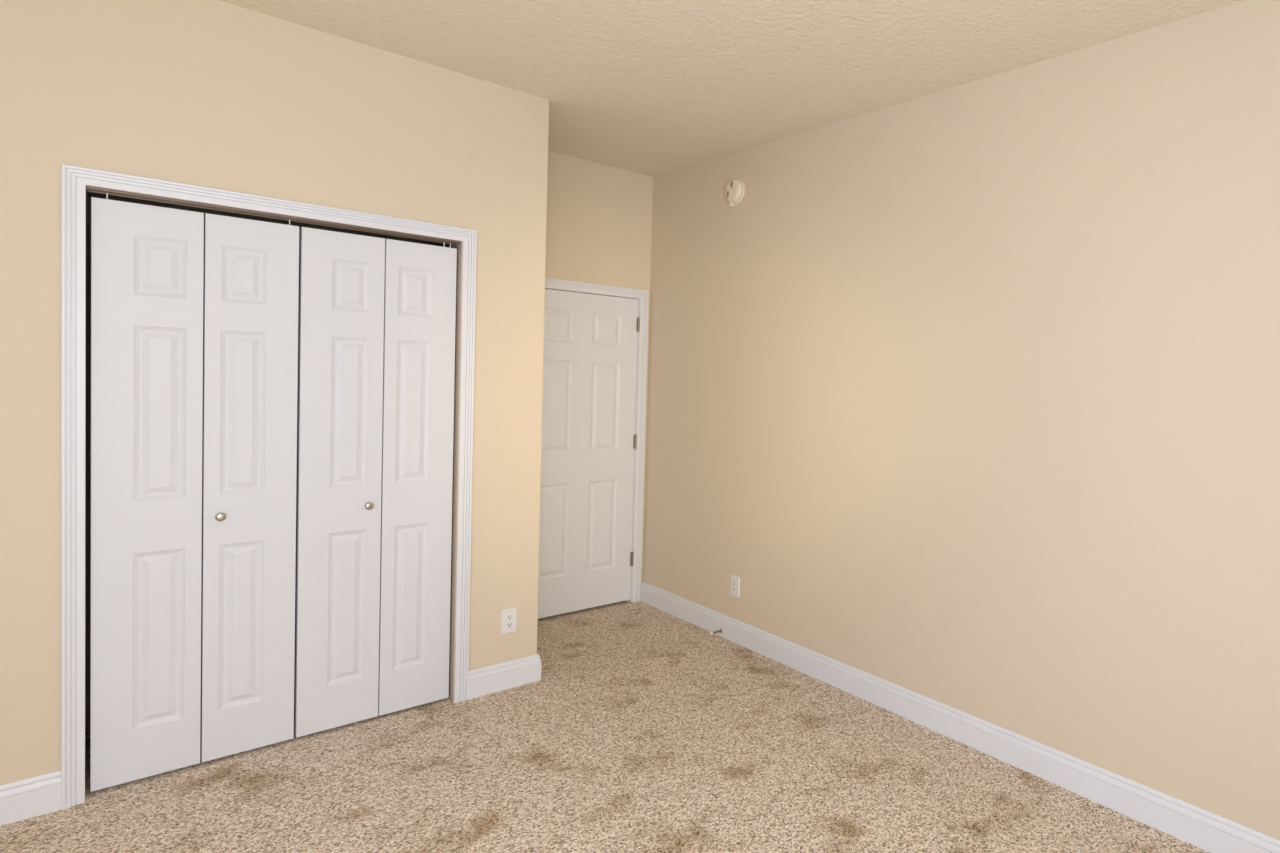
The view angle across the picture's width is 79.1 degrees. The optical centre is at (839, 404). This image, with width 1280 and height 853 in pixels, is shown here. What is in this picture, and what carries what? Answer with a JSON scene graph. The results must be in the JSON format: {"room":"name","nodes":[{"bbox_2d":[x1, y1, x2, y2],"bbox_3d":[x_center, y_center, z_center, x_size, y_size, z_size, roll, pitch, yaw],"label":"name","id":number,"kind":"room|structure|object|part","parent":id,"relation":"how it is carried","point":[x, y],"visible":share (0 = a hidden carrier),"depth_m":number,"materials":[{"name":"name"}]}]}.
{"room":"empty bedroom","nodes":[
{"label":"empty bedroom","id":0,"kind":"room"},
{"bbox_2d":[85,192,451,727],"bbox_3d":[-2.809,-0.076,2.972,0.700,2.872,2.640,4,3,44],"label":"wall","id":1,"kind":"structure","parent":0,"point":[89,195],"depth_m":3.08,"materials":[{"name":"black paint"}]},
{"bbox_2d":[0,0,548,784],"bbox_3d":[-2.694,-0.073,3.013,0.831,2.872,2.660,4,3,44],"label":"wall","id":2,"kind":"structure","parent":0,"point":[217,94],"depth_m":2.78,"materials":[{"name":"beige paint"}]},
{"bbox_2d":[0,770,60,825],"bbox_3d":[-3.013,1.317,2.175,0.016,0.130,1.012,4,3,44],"label":"baseboard","id":3,"kind":"structure","parent":2,"relation":"attached to","point":[31,797],"depth_m":2.48,"materials":[{"name":"white paint"}]},
{"bbox_2d":[90,193,298,791],"bbox_3d":[-2.401,0.317,2.793,0.063,2.102,0.586,4,3,44],"label":"door","id":4,"kind":"structure","parent":2,"relation":"in","point":[156,386],"depth_m":2.77,"materials":[{"name":"white paint"}]},
{"bbox_3d":[-2.355,0.427,2.824,0.029,0.032,0.032,4,3,44],"label":"knob","id":5,"kind":"part","parent":4,"relation":"part of","materials":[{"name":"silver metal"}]},
{"bbox_2d":[61,164,476,809],"bbox_3d":[-2.165,0.293,2.974,0.018,2.182,1.315,4,3,44],"label":"trim","id":6,"kind":"structure","parent":2,"relation":"attached to","point":[74,179],"depth_m":2.55,"materials":[{"name":"white paint"}]},
{"bbox_2d":[86,186,459,244],"bbox_3d":[-2.163,-0.738,2.967,0.052,0.014,1.198,4,3,44],"label":"door track","id":7,"kind":"object","parent":2,"relation":"attached to","point":[88,188],"visible":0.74,"depth_m":2.88,"materials":[{"name":"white metal"}]},
{"bbox_2d":[294,227,456,737],"bbox_3d":[-1.989,0.317,3.218,0.063,2.102,0.582,4,3,44],"label":"door","id":8,"kind":"structure","parent":2,"relation":"in","point":[377,316],"depth_m":3.20,"materials":[{"name":"white paint"}]},
{"bbox_3d":[-2.014,0.434,3.176,0.029,0.032,0.032,4,3,44],"label":"knob","id":9,"kind":"part","parent":8,"relation":"part of","materials":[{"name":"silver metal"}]},
{"bbox_2d":[449,241,461,701],"bbox_3d":[-2.218,0.308,3.020,0.120,2.146,1.236,4,3,44],"label":"trim","id":10,"kind":"structure","parent":2,"relation":"attached to","point":[458,246],"depth_m":3.42,"materials":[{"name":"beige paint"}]},
{"bbox_2d":[468,654,541,699],"bbox_3d":[-1.866,1.297,3.955,0.345,0.130,0.929,1,2,-35],"label":"baseboard","id":11,"kind":"structure","parent":2,"relation":"attached to","point":[482,681],"depth_m":3.60,"materials":[{"name":"white paint"}]},
{"bbox_2d":[501,607,516,634],"bbox_3d":[-1.607,1.053,3.612,0.009,0.120,0.074,4,3,44],"label":"electrical outlet","id":12,"kind":"object","parent":2,"relation":"attached to","point":[508,616],"visible":1,"depth_m":3.61,"materials":[{"name":"white plastic"}]},
{"bbox_2d":[506,622,512,627],"bbox_3d":[-1.605,1.073,3.610,0.003,0.028,0.034,4,3,44],"label":"receptacle","id":13,"kind":"object","parent":12,"relation":"attached to","point":[508,624],"depth_m":3.61,"materials":[{"name":"white plastic"}]},
{"bbox_2d":[506,614,512,619],"bbox_3d":[-1.604,1.034,3.609,0.003,0.028,0.034,4,3,44],"label":"receptacle","id":14,"kind":"object","parent":12,"relation":"attached to","point":[508,616],"depth_m":3.61,"materials":[{"name":"white plastic"}]},
{"bbox_2d":[545,151,652,580],"bbox_3d":[-1.772,-0.096,4.647,0.120,2.872,1.210,4,3,44],"label":"wall","id":15,"kind":"structure","parent":0,"point":[599,227],"depth_m":4.73,"materials":[{"name":"beige paint"}]},
{"bbox_2d":[538,289,639,618],"bbox_3d":[-1.634,0.312,4.713,0.102,2.025,0.772,4,3,44],"label":"door","id":16,"kind":"structure","parent":15,"relation":"in","point":[589,437],"depth_m":4.75,"materials":[{"name":"white paint"}]},
{"bbox_2d":[545,278,648,602],"bbox_3d":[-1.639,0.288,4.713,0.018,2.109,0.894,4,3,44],"label":"trim","id":17,"kind":"structure","parent":15,"relation":"attached to","point":[643,295],"depth_m":5.00,"materials":[{"name":"white paint"}]},
{"bbox_2d":[0,601,1209,852],"bbox_3d":[-1.131,1.498,2.257,6.681,0.100,4.350,4,3,44],"label":"floor","id":18,"kind":"structure","parent":0,"point":[643,729],"depth_m":2.84,"materials":[{"name":"beige carpet"}]},
{"bbox_2d":[219,0,1242,176],"bbox_3d":[-1.023,-1.470,2.154,6.681,0.100,4.350,4,3,44],"label":"ceiling","id":19,"kind":"structure","parent":0,"point":[652,88],"depth_m":2.99,"materials":[{"name":"beige paint"}]},
{"bbox_2d":[642,0,1279,839],"bbox_3d":[0.280,0.015,3.606,6.681,2.872,0.150,4,3,44],"label":"wall","id":20,"kind":"structure","parent":0,"point":[969,392],"depth_m":3.08,"materials":[{"name":"beige paint"}]},
{"bbox_2d":[710,629,721,634],"bbox_3d":[-0.737,1.353,4.411,0.025,0.025,0.077,4,3,44],"label":"door stop","id":21,"kind":"object","parent":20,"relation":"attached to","point":[720,630],"visible":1,"depth_m":4.41,"materials":[{"name":"silver metal"}]},
{"bbox_2d":[725,178,744,206],"bbox_3d":[-0.620,-1.243,4.343,0.153,0.162,0.045,4,3,44],"label":"smoke detector","id":22,"kind":"object","parent":20,"relation":"attached to","point":[735,188],"visible":1,"depth_m":4.32,"materials":[{"name":"beige plastic"}]},
{"bbox_2d":[730,574,739,597],"bbox_3d":[-0.619,1.069,4.365,0.082,0.122,0.009,4,3,44],"label":"electrical outlet","id":23,"kind":"object","parent":20,"relation":"attached to","point":[735,580],"visible":1,"depth_m":4.36,"materials":[{"name":"white plastic"}]},
{"bbox_2d":[640,581,1279,852],"bbox_3d":[0.495,1.407,3.281,5.181,0.130,0.016,4,3,44],"label":"baseboard","id":24,"kind":"structure","parent":20,"relation":"attached to","point":[1208,831],"depth_m":3.10,"materials":[{"name":"white paint"}]}
]}

